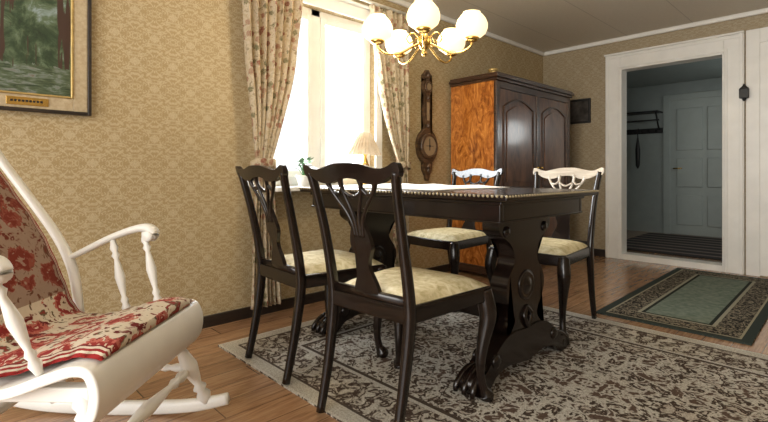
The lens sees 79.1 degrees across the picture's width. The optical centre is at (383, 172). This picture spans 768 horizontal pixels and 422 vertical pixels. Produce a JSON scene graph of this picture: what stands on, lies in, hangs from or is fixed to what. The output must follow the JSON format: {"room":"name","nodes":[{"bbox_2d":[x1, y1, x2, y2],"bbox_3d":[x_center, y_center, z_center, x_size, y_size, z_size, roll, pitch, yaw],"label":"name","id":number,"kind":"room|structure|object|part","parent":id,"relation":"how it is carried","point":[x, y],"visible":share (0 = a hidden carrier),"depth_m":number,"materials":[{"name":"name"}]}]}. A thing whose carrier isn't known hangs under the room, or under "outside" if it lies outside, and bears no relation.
{"room":"dining room","nodes":[
{"label":"dining room","id":0,"kind":"room"},
{"bbox_2d":[0,0,542,315],"bbox_3d":[-0.784,-0.270,3.179,7.660,2.400,0.140,0,0,-44],"label":"wall","id":1,"kind":"structure","parent":0,"point":[168,129],"depth_m":2.68,"materials":[{"name":"paper"}]},
{"bbox_2d":[0,0,91,115],"bbox_3d":[-1.837,-0.670,2.052,0.939,0.760,0.035,0,0,-44],"label":"framed painting","id":2,"kind":"object","parent":1,"relation":"attached to","point":[46,45],"visible":1,"depth_m":2.25,"materials":[{"name":"fabric"}]},
{"bbox_3d":[-1.676,-0.337,2.188,0.160,0.038,0.004,0,0,-44],"label":"name plate","id":3,"kind":"part","parent":2,"relation":"part of","materials":[{"name":"gold metal"}]},
{"bbox_2d":[275,184,357,191],"bbox_3d":[-0.394,0.105,3.372,0.990,0.030,0.220,0,0,-44],"label":"sill","id":4,"kind":"structure","parent":1,"relation":"attached to","point":[277,188],"depth_m":3.04,"materials":[{"name":"white paint"}]},
{"bbox_2d":[295,157,312,185],"bbox_3d":[-0.538,-0.010,3.182,0.153,0.201,0.241,0,0,5],"label":"potted plant","id":5,"kind":"object","parent":4,"relation":"on","point":[302,180],"visible":0.66,"depth_m":3.15,"materials":[{"name":"green plant"}]},
{"bbox_3d":[-0.550,0.052,3.181,0.110,0.075,0.110,0,0,-44],"label":"pot","id":6,"kind":"part","parent":5,"relation":"part of","materials":[{"name":"white ceramic"}]},
{"bbox_2d":[348,132,380,184],"bbox_3d":[-0.145,-0.110,3.568,0.309,0.400,0.175,0,0,-44],"label":"table lamp","id":7,"kind":"object","parent":4,"relation":"on","point":[364,144],"visible":0.62,"depth_m":3.51,"materials":[{"name":"beige fabric"}]},
{"bbox_3d":[-0.145,-0.225,3.568,0.309,0.170,0.175,0,0,-44],"label":"lamp shade","id":8,"kind":"part","parent":7,"relation":"part of","materials":[{"name":"fabric"}]},
{"bbox_2d":[276,6,369,185],"bbox_3d":[-0.487,-0.555,3.470,0.990,1.290,0.050,0,0,-44],"label":"frame","id":9,"kind":"object","parent":1,"relation":"attached to","point":[316,15],"visible":0.2,"depth_m":3.43,"materials":[{"name":"white paint"}]},
{"bbox_2d":[202,264,449,328],"bbox_3d":[-1.438,0.895,2.445,5.700,0.070,0.018,0,0,-44],"label":"baseboard","id":10,"kind":"structure","parent":1,"relation":"attached to","point":[246,312],"depth_m":3.05,"materials":[{"name":"black wood"}]},
{"bbox_2d":[288,12,365,176],"bbox_3d":[-0.483,-0.560,3.458,0.900,1.180,0.052,0,0,-44],"label":"sash","id":11,"kind":"object","parent":1,"relation":"attached to","point":[307,18],"visible":0.39,"depth_m":3.44,"materials":[{"name":"white paint"}]},
{"bbox_2d":[303,0,381,167],"bbox_3d":[-0.414,-0.595,3.401,1.160,1.430,0.050,0,0,-44],"label":"window frame","id":12,"kind":"structure","parent":1,"relation":"attached to","point":[349,8],"depth_m":3.62,"materials":[{"name":"white paint"}]},
{"bbox_2d":[360,0,406,15],"bbox_3d":[-0.343,-1.320,3.420,1.734,0.044,0.122,0,0,-44],"label":"curtain rod","id":13,"kind":"object","parent":1,"relation":"attached to","point":[366,1],"visible":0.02,"depth_m":3.69,"materials":[{"name":"white paint"}]},
{"bbox_2d":[242,0,302,309],"bbox_3d":[-0.708,-0.226,3.016,0.461,2.152,0.110,0,0,-44],"label":"curtain","id":14,"kind":"object","parent":13,"relation":"hanging from","point":[271,28],"visible":0.76,"depth_m":2.96,"materials":[{"name":"fabric"}]},
{"bbox_2d":[369,4,410,266],"bbox_3d":[0.060,-0.226,3.736,0.110,2.153,0.446,0,0,42],"label":"curtain","id":15,"kind":"object","parent":13,"relation":"hanging from","point":[392,76],"visible":0.51,"depth_m":3.77,"materials":[{"name":"fabric"}]},
{"bbox_2d":[415,70,437,180],"bbox_3d":[0.393,-0.425,4.158,0.263,0.990,0.066,0,0,-44],"label":"wall clock","id":16,"kind":"object","parent":1,"relation":"attached to","point":[426,145],"depth_m":4.14,"materials":[{"name":"brown wood"}]},
{"bbox_2d":[387,0,544,55],"bbox_3d":[-0.768,-1.448,3.076,7.540,0.045,0.030,0,0,-44],"label":"trim","id":17,"kind":"structure","parent":1,"relation":"attached to","point":[399,2],"depth_m":4.89,"materials":[{"name":"white paint"}]},
{"bbox_2d":[265,209,286,266],"bbox_3d":[-0.518,0.310,2.197,0.072,0.285,0.126,0,0,-41],"label":"chair splat","id":18,"kind":"object","parent":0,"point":[278,259],"depth_m":2.18,"materials":[{"name":"brown wood"}]},
{"bbox_2d":[350,220,381,294],"bbox_3d":[-0.075,0.310,1.690,0.126,0.285,0.072,0,0,42],"label":"chair splat","id":19,"kind":"object","parent":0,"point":[361,240],"depth_m":1.68,"materials":[{"name":"brown wood"}]},
{"bbox_2d":[0,230,767,421],"bbox_3d":[1.615,0.980,2.580,10.300,0.100,5.100,0,0,-44],"label":"floor","id":20,"kind":"structure","parent":0,"point":[254,397],"depth_m":2.40,"materials":[{"name":"laminate"}]},
{"bbox_2d":[0,150,229,421],"bbox_3d":[-1.172,0.230,1.468,1.140,1.400,0.760,0,0,1],"label":"rocking chair","id":21,"kind":"object","parent":20,"relation":"on","point":[47,338],"visible":1,"depth_m":1.50,"materials":[{"name":"white paint"}]},
{"bbox_3d":[-1.068,0.268,1.122,0.345,0.141,0.061,0,0,4],"label":"arm","id":22,"kind":"part","parent":21,"relation":"part of","materials":[{"name":"white paint"}]},
{"bbox_3d":[-0.976,0.578,1.464,0.440,0.045,0.520,0,0,1],"label":"under frame","id":23,"kind":"part","parent":21,"relation":"part of","materials":[{"name":"white paint"}]},
{"bbox_3d":[-0.743,0.725,1.173,0.161,0.322,0.062,0,0,39],"label":"leg","id":24,"kind":"part","parent":21,"relation":"part of","materials":[{"name":"white paint"}]},
{"bbox_2d":[0,171,193,377],"bbox_3d":[-1.153,0.140,1.468,0.887,0.790,0.550,0,0,1],"label":"cushion","id":25,"kind":"object","parent":21,"relation":"on","point":[61,334],"depth_m":1.51,"materials":[{"name":"red fabric"}]},
{"bbox_3d":[-0.967,0.557,1.463,0.547,0.160,0.630,0,0,1],"label":"seat","id":26,"kind":"part","parent":21,"relation":"part of","materials":[{"name":"white paint"}]},
{"bbox_3d":[-1.053,0.268,1.809,0.345,0.141,0.061,0,0,-1],"label":"arm","id":27,"kind":"part","parent":21,"relation":"part of","materials":[{"name":"white paint"}]},
{"bbox_3d":[-0.730,0.725,1.743,0.161,0.322,0.062,0,0,-36],"label":"leg","id":28,"kind":"part","parent":21,"relation":"part of","materials":[{"name":"white paint"}]},
{"bbox_2d":[218,306,767,421],"bbox_3d":[0.891,0.926,2.042,1.950,0.008,3.120,0,0,-44],"label":"rug","id":29,"kind":"object","parent":20,"relation":"on","point":[608,371],"visible":0.62,"depth_m":2.13,"materials":[{"name":"fabric"}]},
{"bbox_2d":[235,165,387,384],"bbox_3d":[-0.363,0.443,2.330,0.616,0.956,0.543,0,0,-41],"label":"dining chair","id":30,"kind":"object","parent":29,"relation":"on","point":[299,270],"visible":0.92,"depth_m":2.18,"materials":[{"name":"brown wood"}]},
{"bbox_3d":[-0.664,0.456,2.339,0.136,0.931,0.055,0,0,-41],"label":"post","id":31,"kind":"part","parent":30,"relation":"part of","materials":[{"name":"brown wood"}]},
{"bbox_3d":[-0.579,0.002,2.145,0.048,0.075,0.482,0,0,-41],"label":"crest rail","id":32,"kind":"part","parent":30,"relation":"part of","materials":[{"name":"brown wood"}]},
{"bbox_3d":[-0.400,0.456,2.032,0.136,0.931,0.055,0,0,-41],"label":"post","id":33,"kind":"part","parent":30,"relation":"part of","materials":[{"name":"brown wood"}]},
{"bbox_3d":[-0.324,0.486,2.365,0.490,0.062,0.494,0,0,-41],"label":"seat rail","id":34,"kind":"part","parent":30,"relation":"part of","materials":[{"name":"brown wood"}]},
{"bbox_2d":[270,249,381,273],"bbox_3d":[-0.321,0.436,2.367,0.457,0.040,0.478,0,0,-41],"label":"seat cushion","id":35,"kind":"object","parent":30,"relation":"on","point":[314,261],"depth_m":2.22,"materials":[{"name":"fabric"}]},
{"bbox_3d":[-0.312,0.690,2.680,0.082,0.459,0.078,0,0,-41],"label":"leg","id":36,"kind":"part","parent":30,"relation":"part of","materials":[{"name":"brown wood"}]},
{"bbox_3d":[-0.009,0.690,2.328,0.082,0.459,0.078,0,0,-41],"label":"leg","id":37,"kind":"part","parent":30,"relation":"part of","materials":[{"name":"brown wood"}]},
{"bbox_2d":[303,162,496,421],"bbox_3d":[0.063,0.443,1.841,0.543,0.956,0.616,0,0,42],"label":"dining chair","id":38,"kind":"object","parent":29,"relation":"on","point":[405,295],"visible":1,"depth_m":1.70,"materials":[{"name":"brown wood"}]},
{"bbox_3d":[-0.236,0.456,1.812,0.055,0.931,0.136,0,0,42],"label":"post","id":39,"kind":"part","parent":38,"relation":"part of","materials":[{"name":"brown wood"}]},
{"bbox_3d":[-0.128,0.002,1.631,0.482,0.075,0.048,0,0,42],"label":"crest rail","id":40,"kind":"part","parent":38,"relation":"part of","materials":[{"name":"brown wood"}]},
{"bbox_3d":[0.071,0.690,2.195,0.078,0.459,0.082,0,0,42],"label":"leg","id":41,"kind":"part","parent":38,"relation":"part of","materials":[{"name":"brown wood"}]},
{"bbox_3d":[0.063,0.456,1.540,0.055,0.931,0.136,0,0,42],"label":"post","id":42,"kind":"part","parent":38,"relation":"part of","materials":[{"name":"brown wood"}]},
{"bbox_3d":[0.098,0.486,1.879,0.494,0.062,0.490,0,0,42],"label":"seat rail","id":43,"kind":"part","parent":38,"relation":"part of","materials":[{"name":"brown wood"}]},
{"bbox_2d":[346,267,487,303],"bbox_3d":[0.101,0.436,1.882,0.478,0.040,0.457,0,0,42],"label":"seat cushion","id":44,"kind":"object","parent":38,"relation":"on","point":[430,286],"depth_m":1.76,"materials":[{"name":"fabric"}]},
{"bbox_3d":[0.414,0.690,1.882,0.078,0.459,0.082,0,0,42],"label":"leg","id":45,"kind":"part","parent":38,"relation":"part of","materials":[{"name":"brown wood"}]},
{"bbox_2d":[299,186,598,398],"bbox_3d":[0.288,0.501,2.557,0.870,0.834,1.412,0,0,-44],"label":"dining table","id":46,"kind":"object","parent":29,"relation":"on","point":[516,221],"visible":0.55,"depth_m":2.12,"materials":[{"name":"brown wood"}]},
{"bbox_2d":[324,183,509,190],"bbox_3d":[0.175,0.075,2.740,0.672,0.016,0.892,0,0,-44],"label":"table runner","id":47,"kind":"object","parent":46,"relation":"on","point":[433,187],"visible":0.8,"depth_m":2.53,"materials":[{"name":"fabric"}]},
{"bbox_2d":[407,168,503,311],"bbox_3d":[0.514,0.443,3.446,0.616,0.956,0.543,0,0,-42],"label":"dining chair","id":48,"kind":"object","parent":29,"relation":"on","point":[449,238],"visible":0.52,"depth_m":3.32,"materials":[{"name":"brown wood"}]},
{"bbox_2d":[407,227,485,240],"bbox_3d":[0.472,0.436,3.409,0.457,0.040,0.478,0,0,-42],"label":"seat cushion","id":49,"kind":"object","parent":48,"relation":"on","point":[446,233],"depth_m":3.30,"materials":[{"name":"fabric"}]},
{"bbox_3d":[0.475,0.486,3.411,0.490,0.062,0.494,0,0,-42],"label":"seat rail","id":50,"kind":"part","parent":48,"relation":"part of","materials":[{"name":"brown wood"}]},
{"bbox_3d":[0.545,0.456,3.745,0.136,0.931,0.055,0,0,-42],"label":"post","id":51,"kind":"part","parent":48,"relation":"part of","materials":[{"name":"brown wood"}]},
{"bbox_3d":[0.469,0.690,3.095,0.082,0.459,0.078,0,0,-42],"label":"leg","id":52,"kind":"part","parent":48,"relation":"part of","materials":[{"name":"brown wood"}]},
{"bbox_3d":[0.726,0.002,3.635,0.048,0.075,0.482,0,0,-42],"label":"crest rail","id":53,"kind":"part","parent":48,"relation":"part of","materials":[{"name":"brown wood"}]},
{"bbox_3d":[0.815,0.456,3.443,0.136,0.931,0.055,0,0,-42],"label":"post","id":54,"kind":"part","parent":48,"relation":"part of","materials":[{"name":"brown wood"}]},
{"bbox_2d":[485,168,604,336],"bbox_3d":[1.022,0.443,2.914,0.616,0.956,0.543,0,0,-44],"label":"dining chair","id":55,"kind":"object","parent":29,"relation":"on","point":[558,250],"visible":0.69,"depth_m":2.88,"materials":[{"name":"brown wood"}]},
{"bbox_3d":[0.669,0.690,2.897,0.082,0.459,0.078,0,0,-44],"label":"leg","id":56,"kind":"part","parent":55,"relation":"part of","materials":[{"name":"brown wood"}]},
{"bbox_3d":[1.044,0.456,3.214,0.136,0.931,0.055,0,0,-44],"label":"post","id":57,"kind":"part","parent":55,"relation":"part of","materials":[{"name":"brown wood"}]},
{"bbox_3d":[0.985,0.486,2.877,0.490,0.062,0.494,0,0,-44],"label":"seat rail","id":58,"kind":"part","parent":55,"relation":"part of","materials":[{"name":"brown wood"}]},
{"bbox_2d":[492,237,587,254],"bbox_3d":[0.982,0.436,2.875,0.457,0.040,0.478,0,0,-44],"label":"seat cushion","id":59,"kind":"object","parent":55,"relation":"on","point":[549,245],"depth_m":2.73,"materials":[{"name":"fabric"}]},
{"bbox_3d":[0.990,0.690,2.561,0.082,0.459,0.078,0,0,-44],"label":"leg","id":60,"kind":"part","parent":55,"relation":"part of","materials":[{"name":"brown wood"}]},
{"bbox_3d":[1.228,0.002,3.110,0.048,0.075,0.482,0,0,-44],"label":"crest rail","id":61,"kind":"part","parent":55,"relation":"part of","materials":[{"name":"brown wood"}]},
{"bbox_3d":[1.323,0.456,2.921,0.136,0.931,0.055,0,0,-44],"label":"post","id":62,"kind":"part","parent":55,"relation":"part of","materials":[{"name":"brown wood"}]},
{"bbox_2d":[449,71,573,274],"bbox_3d":[1.334,0.025,4.702,1.495,1.810,0.535,0,0,-44],"label":"armoire","id":63,"kind":"object","parent":20,"relation":"on","point":[516,125],"visible":0.58,"depth_m":4.30,"materials":[{"name":"brown wood"}]},
{"bbox_3d":[0.803,0.010,4.240,0.020,1.640,0.470,0,0,-44],"label":"panel","id":64,"kind":"part","parent":63,"relation":"part of","materials":[{"name":"orange wood"}]},
{"bbox_2d":[488,68,498,71],"bbox_3d":[0.983,-0.910,4.183,0.100,0.059,0.100,0,0,-44],"label":"brass bowl","id":65,"kind":"object","parent":63,"relation":"on","point":[490,69],"visible":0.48,"depth_m":4.15,"materials":[{"name":"gold metal"}]},
{"bbox_3d":[1.334,-0.845,4.702,1.495,0.070,0.535,0,0,-44],"label":"cornice","id":66,"kind":"part","parent":63,"relation":"part of","materials":[{"name":"brown wood"}]},
{"bbox_3d":[1.488,0.020,4.544,1.438,1.660,0.036,0,0,-44],"label":"frame","id":67,"kind":"part","parent":63,"relation":"part of","materials":[{"name":"brown wood"}]},
{"bbox_2d":[627,232,721,260],"bbox_3d":[4.024,0.924,5.885,1.950,0.012,1.750,0,0,-44],"label":"rag rug","id":68,"kind":"object","parent":20,"relation":"on","point":[660,243],"visible":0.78,"depth_m":5.89,"materials":[{"name":"black fabric"}]},
{"bbox_2d":[596,268,767,345],"bbox_3d":[2.414,0.925,3.510,2.040,0.010,0.820,0,0,-45],"label":"rug","id":69,"kind":"object","parent":20,"relation":"on","point":[728,307],"visible":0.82,"depth_m":3.25,"materials":[{"name":"fabric"}]},
{"bbox_2d":[462,221,475,229],"bbox_3d":[0.667,0.310,3.582,0.072,0.285,0.126,0,0,-42],"label":"chair splat","id":70,"kind":"object","parent":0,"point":[467,224],"depth_m":3.56,"materials":[{"name":"brown wood"}]},
{"bbox_2d":[551,214,570,238],"bbox_3d":[1.171,0.310,3.055,0.072,0.285,0.126,0,0,-44],"label":"chair splat","id":71,"kind":"object","parent":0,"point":[561,231],"depth_m":3.03,"materials":[{"name":"brown wood"}]},
{"bbox_2d":[404,0,767,52],"bbox_3d":[0.795,-1.520,1.527,7.660,0.100,4.710,0,0,-44],"label":"ceiling","id":72,"kind":"structure","parent":0,"point":[544,26],"depth_m":4.31,"materials":[{"name":"paint"}]},
{"bbox_2d":[362,0,487,64],"bbox_3d":[0.212,-1.051,2.524,0.660,0.838,0.652,0,0,0],"label":"chandelier","id":73,"kind":"object","parent":72,"relation":"hanging from","point":[423,16],"visible":1,"depth_m":2.43,"materials":[{"name":"white glass"}]},
{"bbox_3d":[0.212,-1.051,2.524,0.576,0.838,0.568,0,0,0],"label":"brass frame","id":74,"kind":"part","parent":73,"relation":"part of","materials":[{"name":"gold metal"}]},
{"bbox_2d":[543,13,767,276],"bbox_3d":[3.534,-0.270,4.118,0.120,2.400,4.470,0,0,-44],"label":"wall","id":75,"kind":"structure","parent":0,"point":[581,72],"depth_m":5.24,"materials":[{"name":"paper"}]},
{"bbox_2d":[570,98,590,123],"bbox_3d":[2.252,-0.710,5.354,0.025,0.280,0.250,0,0,-44],"label":"picture","id":76,"kind":"object","parent":75,"relation":"attached to","point":[580,109],"visible":0.89,"depth_m":5.35,"materials":[{"name":"black metal"}]},
{"bbox_2d":[571,100,587,121],"bbox_3d":[2.256,-0.710,5.358,0.010,0.230,0.200,0,0,-44],"label":"print","id":77,"kind":"object","parent":76,"relation":"attached to","point":[579,108],"depth_m":5.36},
{"bbox_2d":[594,248,604,256],"bbox_3d":[2.196,0.890,5.418,0.018,0.080,0.740,0,0,-44],"label":"baseboard","id":78,"kind":"structure","parent":75,"relation":"attached to","point":[597,252],"depth_m":5.19,"materials":[{"name":"black wood"}]},
{"bbox_2d":[545,8,767,55],"bbox_3d":[3.490,-1.448,4.055,0.030,0.045,4.440,0,0,-44],"label":"trim","id":79,"kind":"structure","parent":75,"relation":"attached to","point":[764,10],"depth_m":4.71,"materials":[{"name":"white paint"}]},
{"bbox_2d":[604,27,767,276],"bbox_3d":[3.268,-0.186,4.382,0.180,2.232,2.249,0,0,-44],"label":"door frame","id":80,"kind":"structure","parent":75,"relation":"attached to","point":[732,45],"depth_m":4.34,"materials":[{"name":"white paint"}]},
{"bbox_2d":[739,84,748,100],"bbox_3d":[3.275,-0.733,4.229,0.070,0.155,0.070,0,0,-44],"label":"lantern","id":81,"kind":"object","parent":80,"relation":"attached to","point":[744,90],"visible":1,"depth_m":4.21,"materials":[{"name":"black metal"}]},
{"bbox_2d":[760,42,767,275],"bbox_3d":[3.658,-0.125,3.892,0.011,2.090,0.800,0,0,-44],"label":"slab","id":82,"kind":"object","parent":75,"relation":"attached to","point":[764,45],"visible":1,"depth_m":4.16,"materials":[{"name":"white paint"}]},
{"bbox_2d":[627,77,721,237],"bbox_3d":[4.890,-0.220,6.679,0.100,2.300,3.700,0,0,-44],"label":"wall","id":83,"kind":"structure","parent":0,"point":[644,183],"depth_m":7.36,"materials":[{"name":"paint"}]},
{"bbox_2d":[627,110,662,168],"bbox_3d":[3.973,-0.510,7.372,0.270,0.880,0.730,0,0,-44],"label":"coat rack","id":84,"kind":"object","parent":83,"relation":"attached to","point":[651,130],"visible":0.64,"depth_m":7.34,"materials":[{"name":"black metal"}]},
{"bbox_2d":[627,110,662,134],"bbox_3d":[3.973,-0.785,7.372,0.270,0.330,0.730,0,0,-44],"label":"shelf","id":85,"kind":"object","parent":84,"relation":"attached to","point":[652,130],"depth_m":7.27,"materials":[{"name":"black metal"}]},
{"bbox_2d":[663,90,721,233],"bbox_3d":[4.691,-0.130,6.793,0.030,2.120,1.080,0,0,-44],"label":"door frame","id":86,"kind":"structure","parent":83,"relation":"attached to","point":[666,99],"depth_m":7.13,"materials":[{"name":"paint"}]},
{"bbox_2d":[670,96,721,236],"bbox_3d":[4.697,-0.090,6.798,0.014,2.020,0.900,0,0,-44],"label":"slab","id":87,"kind":"object","parent":83,"relation":"attached to","point":[704,191],"visible":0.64,"depth_m":6.91,"materials":[{"name":"paint"}]},
{"bbox_2d":[677,105,721,227],"bbox_3d":[4.685,-0.095,6.787,0.017,1.750,0.720,0,0,-44],"label":"panels","id":88,"kind":"object","parent":87,"relation":"attached to","point":[689,120],"visible":0.79,"depth_m":6.85,"materials":[{"name":"paint"}]},
{"bbox_2d":[627,58,721,88],"bbox_3d":[3.936,-1.420,5.767,2.740,0.100,3.900,0,0,-44],"label":"ceiling","id":89,"kind":"structure","parent":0,"point":[706,69],"depth_m":6.40,"materials":[{"name":"grey paint"}]}
]}

